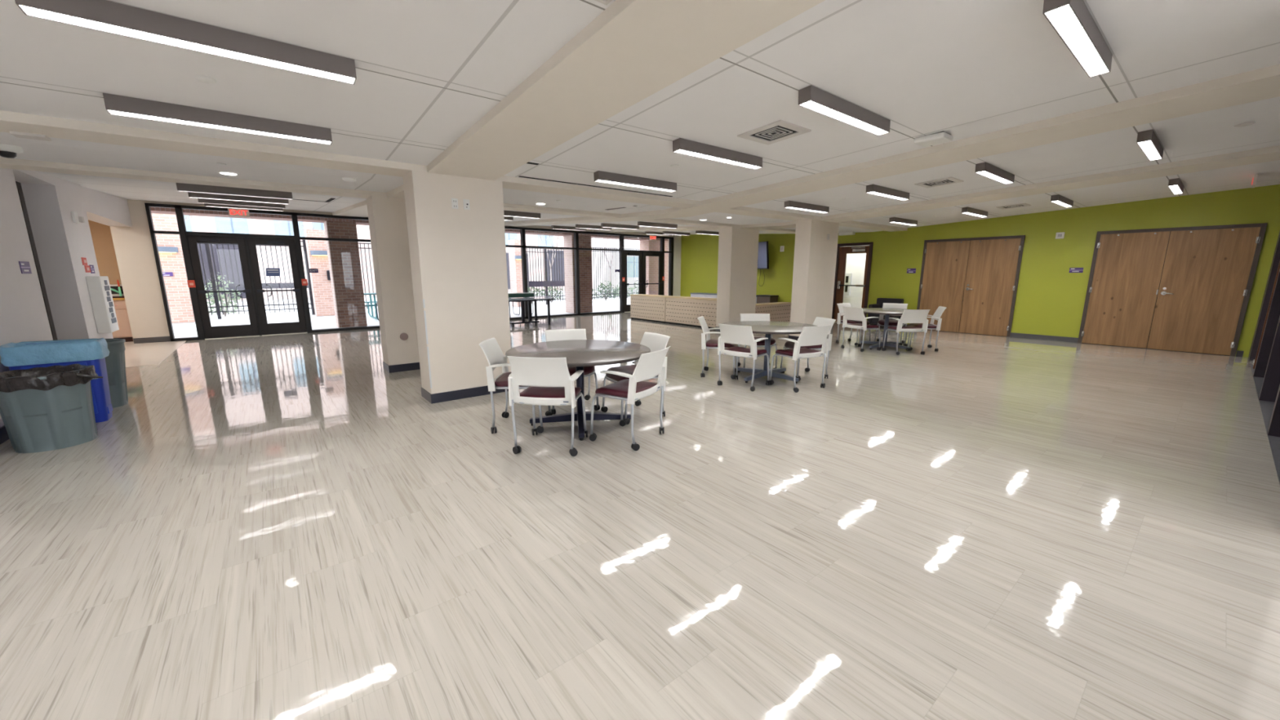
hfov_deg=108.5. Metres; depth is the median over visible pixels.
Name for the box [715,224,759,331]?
column
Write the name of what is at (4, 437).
baseboard
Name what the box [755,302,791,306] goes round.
countertop
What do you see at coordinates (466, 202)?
wall socket
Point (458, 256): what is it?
column
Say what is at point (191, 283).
sticker
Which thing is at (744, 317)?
chair
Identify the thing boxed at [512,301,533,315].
patio chair
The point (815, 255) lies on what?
column
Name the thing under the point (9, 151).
security camera
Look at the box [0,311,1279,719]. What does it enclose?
floor
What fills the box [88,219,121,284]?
wall
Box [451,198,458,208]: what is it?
wall socket
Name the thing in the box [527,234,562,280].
bare tree
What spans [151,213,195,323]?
brick pillar
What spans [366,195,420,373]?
column
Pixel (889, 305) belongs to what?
chair
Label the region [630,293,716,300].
countertop
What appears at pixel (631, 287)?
shrub
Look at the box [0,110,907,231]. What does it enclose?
beam
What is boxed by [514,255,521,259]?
lamp
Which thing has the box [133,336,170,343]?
baseboard
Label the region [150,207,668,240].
lintel
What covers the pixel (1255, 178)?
exit sign
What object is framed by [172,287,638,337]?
ground
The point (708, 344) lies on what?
chair
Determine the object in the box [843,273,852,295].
upper cabinet
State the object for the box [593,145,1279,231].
beam
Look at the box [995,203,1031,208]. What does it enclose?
ceiling vent
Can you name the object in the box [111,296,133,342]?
base cabinet
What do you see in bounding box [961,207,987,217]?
ceiling light
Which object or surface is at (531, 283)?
board
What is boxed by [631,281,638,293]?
shrub
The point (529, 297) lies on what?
table
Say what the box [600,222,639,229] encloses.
ceiling light
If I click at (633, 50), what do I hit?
beam
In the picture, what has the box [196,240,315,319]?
picket fence
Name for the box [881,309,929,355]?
chair
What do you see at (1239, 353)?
baseboard
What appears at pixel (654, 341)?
chair
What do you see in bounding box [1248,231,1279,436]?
wall
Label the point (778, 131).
ceiling vent
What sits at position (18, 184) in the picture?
door
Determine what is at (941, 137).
box
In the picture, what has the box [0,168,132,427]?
wall
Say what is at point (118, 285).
bottle
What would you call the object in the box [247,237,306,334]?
door
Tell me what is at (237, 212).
exit sign
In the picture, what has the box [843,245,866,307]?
wall
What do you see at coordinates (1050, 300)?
wall
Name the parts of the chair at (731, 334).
leg, armrest, backrest, leg, seat, seat frame, leg, armrest, leg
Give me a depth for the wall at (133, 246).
9.13 m
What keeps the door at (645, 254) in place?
attached to the window
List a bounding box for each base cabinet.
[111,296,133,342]
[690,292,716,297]
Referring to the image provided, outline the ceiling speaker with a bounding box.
[195,75,216,84]
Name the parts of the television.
casing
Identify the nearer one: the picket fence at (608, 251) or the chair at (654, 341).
the chair at (654, 341)
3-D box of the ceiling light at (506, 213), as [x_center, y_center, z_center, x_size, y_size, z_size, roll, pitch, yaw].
[-2.433,-2.763,8.703,1.170,0.106,0.099,-8,14,-38]
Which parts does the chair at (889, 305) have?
seat, seat frame, backrest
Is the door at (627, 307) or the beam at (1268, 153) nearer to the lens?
the beam at (1268, 153)
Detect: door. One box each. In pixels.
[15,181,57,340]
[186,235,259,338]
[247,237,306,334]
[623,251,643,311]
[643,252,662,295]
[834,245,869,321]
[919,240,970,332]
[959,238,1021,336]
[1080,231,1170,348]
[1146,226,1260,355]
[1253,261,1279,368]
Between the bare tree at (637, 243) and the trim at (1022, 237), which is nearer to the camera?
the trim at (1022, 237)
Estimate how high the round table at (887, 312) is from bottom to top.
0.700 m
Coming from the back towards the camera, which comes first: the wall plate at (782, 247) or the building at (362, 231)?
the building at (362, 231)
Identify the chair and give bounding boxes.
[479,337,551,433]
[506,355,587,456]
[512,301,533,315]
[544,328,599,414]
[589,346,670,450]
[600,332,670,424]
[697,315,737,379]
[717,323,769,391]
[737,313,777,368]
[769,324,831,392]
[780,316,835,378]
[835,302,871,345]
[840,306,880,351]
[866,297,903,324]
[874,302,907,345]
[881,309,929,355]
[903,306,946,351]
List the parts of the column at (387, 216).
baseboard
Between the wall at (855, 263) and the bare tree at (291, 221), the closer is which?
the wall at (855, 263)
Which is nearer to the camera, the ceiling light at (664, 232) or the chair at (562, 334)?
the chair at (562, 334)
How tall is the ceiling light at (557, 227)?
0.106 m
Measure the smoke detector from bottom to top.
0.040 m
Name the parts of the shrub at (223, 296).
stem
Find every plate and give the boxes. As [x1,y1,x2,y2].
[8,130,51,141]
[162,271,173,275]
[309,268,318,272]
[400,333,408,340]
[780,245,784,251]
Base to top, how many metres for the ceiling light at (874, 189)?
0.105 m
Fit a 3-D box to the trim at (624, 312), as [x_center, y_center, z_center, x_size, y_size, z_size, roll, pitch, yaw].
[-4.247,-1.196,13.808,12.920,0.012,0.140,-8,14,-38]
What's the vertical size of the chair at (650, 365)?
0.786 m
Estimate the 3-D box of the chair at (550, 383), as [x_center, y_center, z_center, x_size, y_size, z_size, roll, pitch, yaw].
[-0.726,0.317,3.672,0.546,0.786,0.559,1,11,7]
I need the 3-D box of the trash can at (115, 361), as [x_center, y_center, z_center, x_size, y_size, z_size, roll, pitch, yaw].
[-5.699,0.153,4.801,0.544,0.690,0.544,6,12,28]
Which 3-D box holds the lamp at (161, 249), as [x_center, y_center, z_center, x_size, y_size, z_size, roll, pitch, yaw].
[-13.125,-3.029,12.623,0.650,0.148,0.160,-8,14,-38]
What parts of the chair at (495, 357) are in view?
leg, backrest, armrest, armrest, leg, seat, seat frame, leg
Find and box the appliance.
[109,284,124,296]
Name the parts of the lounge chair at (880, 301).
armrest, seat, backrest, armrest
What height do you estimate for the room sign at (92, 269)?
0.115 m
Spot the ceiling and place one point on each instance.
(428, 71)
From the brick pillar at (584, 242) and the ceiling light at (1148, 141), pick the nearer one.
the ceiling light at (1148, 141)
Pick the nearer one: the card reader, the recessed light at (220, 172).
the recessed light at (220, 172)
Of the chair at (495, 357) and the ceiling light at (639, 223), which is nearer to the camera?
the chair at (495, 357)
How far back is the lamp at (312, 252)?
14.76 m
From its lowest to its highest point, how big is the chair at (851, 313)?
0.786 m
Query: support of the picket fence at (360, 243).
on the ground
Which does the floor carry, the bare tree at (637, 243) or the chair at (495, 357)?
the chair at (495, 357)
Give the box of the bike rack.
[375,302,378,319]
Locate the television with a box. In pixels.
[757,240,768,286]
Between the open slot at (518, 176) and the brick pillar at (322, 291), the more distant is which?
the brick pillar at (322, 291)
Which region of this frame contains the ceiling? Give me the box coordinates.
[0,0,1279,234]
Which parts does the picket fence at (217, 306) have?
post, post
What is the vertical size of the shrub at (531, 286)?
0.884 m
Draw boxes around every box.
[756,294,778,303]
[913,131,952,146]
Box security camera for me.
[0,143,23,158]
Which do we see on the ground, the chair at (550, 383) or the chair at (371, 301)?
the chair at (371, 301)
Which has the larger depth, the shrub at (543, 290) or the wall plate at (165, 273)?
the shrub at (543, 290)
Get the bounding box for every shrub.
[204,275,243,316]
[528,286,543,303]
[540,286,562,302]
[593,280,617,300]
[612,284,634,297]
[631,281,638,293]
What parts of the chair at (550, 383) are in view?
armrest, leg, leg, backrest, seat, seat frame, leg, armrest, leg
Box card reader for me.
[326,270,330,279]
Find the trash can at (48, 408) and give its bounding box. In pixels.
[0,363,102,453]
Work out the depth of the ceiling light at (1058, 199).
7.78 m
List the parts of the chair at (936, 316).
leg, seat, armrest, leg, backrest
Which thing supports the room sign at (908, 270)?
attached to the wall at (1050, 300)
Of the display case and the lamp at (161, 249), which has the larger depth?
the lamp at (161, 249)
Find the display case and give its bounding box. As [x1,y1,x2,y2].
[85,275,119,333]
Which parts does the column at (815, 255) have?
baseboard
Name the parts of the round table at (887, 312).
post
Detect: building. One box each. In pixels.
[183,214,324,301]
[355,224,593,295]
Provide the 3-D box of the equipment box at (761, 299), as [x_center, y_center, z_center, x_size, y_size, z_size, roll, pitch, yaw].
[4.080,-1.730,14.785,0.440,0.700,0.530,-8,14,-38]
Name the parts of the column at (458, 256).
baseboard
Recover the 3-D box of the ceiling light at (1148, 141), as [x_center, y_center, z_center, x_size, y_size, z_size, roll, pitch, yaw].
[5.165,-2.159,4.656,1.170,0.105,0.098,-8,14,-38]
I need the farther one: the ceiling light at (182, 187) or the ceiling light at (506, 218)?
the ceiling light at (506, 218)
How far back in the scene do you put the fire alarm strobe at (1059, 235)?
9.33 m
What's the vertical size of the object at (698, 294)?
0.670 m
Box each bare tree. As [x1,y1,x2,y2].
[286,221,315,233]
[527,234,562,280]
[591,237,639,293]
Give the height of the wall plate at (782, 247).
0.175 m
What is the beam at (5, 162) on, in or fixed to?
attached to the ceiling
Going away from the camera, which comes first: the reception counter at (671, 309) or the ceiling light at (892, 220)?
the ceiling light at (892, 220)
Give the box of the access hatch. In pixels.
[595,0,612,4]
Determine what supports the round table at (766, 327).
on the floor
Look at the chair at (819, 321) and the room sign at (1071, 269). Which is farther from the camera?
the room sign at (1071, 269)
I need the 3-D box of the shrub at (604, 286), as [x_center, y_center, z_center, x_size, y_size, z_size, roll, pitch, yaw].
[-1.790,-3.626,24.024,1.261,1.024,1.245,-8,14,-38]
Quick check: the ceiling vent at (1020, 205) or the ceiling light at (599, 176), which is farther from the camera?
the ceiling vent at (1020, 205)
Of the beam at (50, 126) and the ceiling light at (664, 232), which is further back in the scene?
the ceiling light at (664, 232)
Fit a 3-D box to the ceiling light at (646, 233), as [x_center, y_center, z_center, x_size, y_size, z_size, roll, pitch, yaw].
[0.662,-4.423,16.110,1.170,0.106,0.099,-8,14,-38]
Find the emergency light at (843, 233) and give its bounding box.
[838,231,855,235]
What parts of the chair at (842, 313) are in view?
leg, armrest, backrest, seat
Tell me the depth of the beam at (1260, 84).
4.19 m
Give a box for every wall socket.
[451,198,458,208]
[462,199,470,209]
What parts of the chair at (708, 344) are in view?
leg, backrest, leg, armrest, armrest, seat frame, seat, leg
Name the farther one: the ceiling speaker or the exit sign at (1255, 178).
the exit sign at (1255, 178)
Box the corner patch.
[422,298,431,388]
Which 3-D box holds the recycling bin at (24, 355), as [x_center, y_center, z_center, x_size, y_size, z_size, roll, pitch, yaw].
[-5.318,0.210,4.258,0.588,0.779,0.301,-8,14,-38]
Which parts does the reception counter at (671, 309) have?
panel, panel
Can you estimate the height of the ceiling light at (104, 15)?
0.105 m
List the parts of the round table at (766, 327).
post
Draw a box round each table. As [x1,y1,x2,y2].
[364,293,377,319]
[505,339,650,440]
[507,292,554,327]
[718,320,817,383]
[860,307,910,349]
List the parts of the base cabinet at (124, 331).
drawer, door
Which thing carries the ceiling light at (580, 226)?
attached to the ceiling
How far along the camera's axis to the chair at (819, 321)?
6.17 m
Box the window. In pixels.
[144,202,673,341]
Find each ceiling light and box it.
[14,0,356,84]
[102,93,332,145]
[176,182,293,199]
[187,191,288,204]
[197,198,285,208]
[204,203,283,211]
[503,210,540,218]
[504,216,513,220]
[551,225,586,231]
[575,224,611,230]
[593,170,676,191]
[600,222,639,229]
[637,221,677,228]
[644,231,671,235]
[662,231,689,235]
[672,137,762,168]
[695,230,719,235]
[784,200,829,213]
[798,84,890,135]
[866,184,909,200]
[888,217,917,225]
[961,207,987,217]
[974,162,1014,184]
[1042,0,1112,77]
[1050,194,1073,207]
[1136,128,1163,160]
[1168,177,1183,194]
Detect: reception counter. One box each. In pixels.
[630,293,716,328]
[755,302,791,322]
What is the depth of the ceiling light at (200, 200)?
8.09 m
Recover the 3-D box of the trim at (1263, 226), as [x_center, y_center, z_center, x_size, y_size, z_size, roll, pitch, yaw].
[9.480,-1.276,8.369,0.045,2.180,1.975,-8,14,-38]
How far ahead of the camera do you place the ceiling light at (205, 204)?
8.93 m
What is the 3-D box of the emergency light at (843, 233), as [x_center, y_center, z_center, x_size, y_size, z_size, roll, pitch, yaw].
[5.617,-3.431,12.505,0.140,0.077,0.400,-8,14,-38]
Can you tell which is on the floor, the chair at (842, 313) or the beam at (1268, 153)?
the chair at (842, 313)
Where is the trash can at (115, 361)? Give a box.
[105,338,128,408]
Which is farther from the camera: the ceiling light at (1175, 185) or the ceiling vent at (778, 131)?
the ceiling light at (1175, 185)
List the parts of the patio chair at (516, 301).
leg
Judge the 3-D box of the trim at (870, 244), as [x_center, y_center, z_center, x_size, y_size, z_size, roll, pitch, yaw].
[5.850,-2.134,12.876,0.080,2.200,1.135,-8,14,-38]
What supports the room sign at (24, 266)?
attached to the wall at (60, 243)
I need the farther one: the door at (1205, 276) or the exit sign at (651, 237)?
the exit sign at (651, 237)
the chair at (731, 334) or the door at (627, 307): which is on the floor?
the chair at (731, 334)
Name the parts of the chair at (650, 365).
leg, armrest, leg, seat, seat frame, leg, armrest, backrest, leg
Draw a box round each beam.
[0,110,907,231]
[0,157,795,233]
[332,0,825,217]
[504,64,1279,226]
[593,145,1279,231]
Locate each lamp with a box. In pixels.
[157,246,178,252]
[310,250,327,255]
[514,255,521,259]
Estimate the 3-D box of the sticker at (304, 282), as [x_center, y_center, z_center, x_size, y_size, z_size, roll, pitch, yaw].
[-7.802,-1.809,10.713,0.110,0.150,0.006,-8,14,-38]
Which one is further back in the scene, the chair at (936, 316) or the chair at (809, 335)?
the chair at (936, 316)
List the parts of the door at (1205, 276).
lever handle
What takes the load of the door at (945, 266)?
in the wall at (1050, 300)
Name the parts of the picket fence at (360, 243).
rail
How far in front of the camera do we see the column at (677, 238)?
17.87 m
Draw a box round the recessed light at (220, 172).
[217,171,239,175]
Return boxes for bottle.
[116,280,122,296]
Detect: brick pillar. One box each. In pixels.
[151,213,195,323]
[304,229,334,315]
[324,220,367,327]
[507,239,523,306]
[563,235,592,313]
[640,240,668,295]
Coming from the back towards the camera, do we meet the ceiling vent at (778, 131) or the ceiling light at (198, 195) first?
the ceiling light at (198, 195)
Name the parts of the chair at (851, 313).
leg, armrest, backrest, leg, seat, armrest, leg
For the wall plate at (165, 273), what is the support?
attached to the brick pillar at (177, 289)
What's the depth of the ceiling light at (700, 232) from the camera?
14.13 m
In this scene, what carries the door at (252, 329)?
attached to the window
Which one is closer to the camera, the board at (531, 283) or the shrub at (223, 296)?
the shrub at (223, 296)
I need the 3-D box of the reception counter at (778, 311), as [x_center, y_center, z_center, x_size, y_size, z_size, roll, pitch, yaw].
[3.399,-1.195,12.197,1.660,0.605,0.312,-8,14,-38]
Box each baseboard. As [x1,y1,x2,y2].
[0,425,9,444]
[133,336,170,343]
[870,323,1244,356]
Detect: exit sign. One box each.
[227,208,249,217]
[648,234,656,240]
[1251,174,1257,187]
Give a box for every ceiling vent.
[737,120,811,145]
[914,177,963,187]
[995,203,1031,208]
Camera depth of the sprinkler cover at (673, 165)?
4.92 m
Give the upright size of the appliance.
0.230 m
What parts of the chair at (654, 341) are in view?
leg, seat, leg, seat frame, backrest, armrest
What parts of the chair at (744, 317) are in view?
leg, backrest, seat frame, seat, leg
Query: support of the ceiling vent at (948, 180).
in the ceiling
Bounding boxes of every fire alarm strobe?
[71,211,84,223]
[1055,231,1064,239]
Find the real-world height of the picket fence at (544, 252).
2.540 m
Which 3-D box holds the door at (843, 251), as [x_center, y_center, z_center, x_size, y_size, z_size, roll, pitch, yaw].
[5.860,-2.084,12.815,0.120,2.105,0.845,-8,14,-38]
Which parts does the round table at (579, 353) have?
post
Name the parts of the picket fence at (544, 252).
post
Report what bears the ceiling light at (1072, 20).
attached to the ceiling
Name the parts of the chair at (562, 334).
backrest, seat, leg, seat frame, leg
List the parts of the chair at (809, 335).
leg, armrest, leg, seat, seat frame, leg, backrest, leg, armrest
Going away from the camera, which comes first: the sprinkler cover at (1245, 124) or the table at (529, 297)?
the sprinkler cover at (1245, 124)
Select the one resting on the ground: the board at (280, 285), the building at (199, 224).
the building at (199, 224)
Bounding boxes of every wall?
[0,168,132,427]
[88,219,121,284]
[110,199,673,341]
[592,238,639,288]
[680,184,1279,357]
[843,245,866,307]
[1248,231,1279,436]
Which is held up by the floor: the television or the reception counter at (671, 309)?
the reception counter at (671, 309)
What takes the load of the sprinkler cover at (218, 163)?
attached to the ceiling
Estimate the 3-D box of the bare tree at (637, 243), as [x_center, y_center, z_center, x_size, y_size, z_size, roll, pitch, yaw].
[-1.978,-6.338,28.803,2.266,4.575,4.071,-8,14,-38]
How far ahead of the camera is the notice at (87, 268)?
6.17 m
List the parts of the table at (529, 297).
leg, leg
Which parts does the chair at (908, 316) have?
leg, armrest, leg, seat, leg, backrest, leg, armrest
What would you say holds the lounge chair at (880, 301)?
on the floor
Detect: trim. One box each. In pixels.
[204,311,626,339]
[831,241,873,319]
[916,235,1025,337]
[1077,222,1267,356]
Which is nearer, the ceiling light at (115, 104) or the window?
the ceiling light at (115, 104)
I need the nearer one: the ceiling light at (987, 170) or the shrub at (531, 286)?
the ceiling light at (987, 170)
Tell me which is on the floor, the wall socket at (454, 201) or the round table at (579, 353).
the round table at (579, 353)
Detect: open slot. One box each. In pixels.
[324,198,335,202]
[518,176,672,196]
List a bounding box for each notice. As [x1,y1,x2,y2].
[80,257,91,272]
[266,267,279,275]
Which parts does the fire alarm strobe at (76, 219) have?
casing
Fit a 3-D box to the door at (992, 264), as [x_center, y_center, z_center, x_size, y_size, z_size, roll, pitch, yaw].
[7.836,-1.624,10.352,0.083,2.114,0.939,-8,14,-38]
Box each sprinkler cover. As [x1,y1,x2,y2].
[216,162,226,165]
[670,164,678,167]
[1233,121,1255,127]
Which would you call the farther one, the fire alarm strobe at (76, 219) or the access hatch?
the fire alarm strobe at (76, 219)
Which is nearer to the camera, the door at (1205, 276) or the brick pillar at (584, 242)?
the door at (1205, 276)
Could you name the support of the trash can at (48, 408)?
on the floor
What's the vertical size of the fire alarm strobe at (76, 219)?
0.140 m
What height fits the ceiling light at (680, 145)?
0.105 m
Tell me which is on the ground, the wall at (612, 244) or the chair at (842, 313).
the wall at (612, 244)
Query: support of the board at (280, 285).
attached to the picket fence at (217, 306)
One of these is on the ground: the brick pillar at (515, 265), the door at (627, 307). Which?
the brick pillar at (515, 265)
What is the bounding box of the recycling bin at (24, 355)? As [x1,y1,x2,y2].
[0,337,112,422]
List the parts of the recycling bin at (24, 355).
panel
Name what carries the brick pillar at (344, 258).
on the ground
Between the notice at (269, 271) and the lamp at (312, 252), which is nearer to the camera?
the notice at (269, 271)
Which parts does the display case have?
printed panel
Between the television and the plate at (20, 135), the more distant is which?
the television
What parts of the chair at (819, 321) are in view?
leg, seat frame, seat, backrest, leg, armrest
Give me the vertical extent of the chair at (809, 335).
0.786 m
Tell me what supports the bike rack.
on the ground
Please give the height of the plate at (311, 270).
0.095 m
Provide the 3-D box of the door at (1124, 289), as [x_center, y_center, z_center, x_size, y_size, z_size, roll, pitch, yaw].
[9.163,-1.322,8.749,0.044,2.114,0.909,-8,14,-38]
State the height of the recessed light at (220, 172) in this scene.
0.021 m
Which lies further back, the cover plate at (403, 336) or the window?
the window
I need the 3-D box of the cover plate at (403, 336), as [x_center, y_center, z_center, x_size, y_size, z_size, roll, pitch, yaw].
[-3.361,-0.333,6.561,0.106,0.106,0.012,-8,14,-38]
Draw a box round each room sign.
[18,261,31,273]
[88,264,95,273]
[906,268,915,273]
[1069,267,1083,272]
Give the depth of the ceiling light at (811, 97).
3.35 m
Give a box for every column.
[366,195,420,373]
[402,169,511,404]
[672,235,681,296]
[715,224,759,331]
[788,219,839,340]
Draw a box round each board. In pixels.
[228,282,308,288]
[528,280,564,286]
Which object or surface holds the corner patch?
attached to the column at (458, 256)
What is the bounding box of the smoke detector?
[342,177,355,182]
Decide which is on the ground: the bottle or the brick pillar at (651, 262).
the brick pillar at (651, 262)
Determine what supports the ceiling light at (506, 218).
attached to the ceiling
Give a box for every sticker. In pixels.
[186,280,195,287]
[301,279,307,285]
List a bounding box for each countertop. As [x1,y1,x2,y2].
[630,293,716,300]
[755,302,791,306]
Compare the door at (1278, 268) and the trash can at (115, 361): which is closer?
the trash can at (115, 361)
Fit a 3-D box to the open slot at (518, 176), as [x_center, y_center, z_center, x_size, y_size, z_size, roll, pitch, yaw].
[-0.449,-2.201,5.870,2.320,0.027,0.035,-8,14,-38]
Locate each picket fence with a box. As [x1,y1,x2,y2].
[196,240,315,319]
[358,242,508,308]
[526,248,564,304]
[591,247,639,299]
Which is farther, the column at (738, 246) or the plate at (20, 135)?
the column at (738, 246)
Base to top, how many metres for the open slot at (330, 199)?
0.071 m
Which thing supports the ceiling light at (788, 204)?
attached to the ceiling

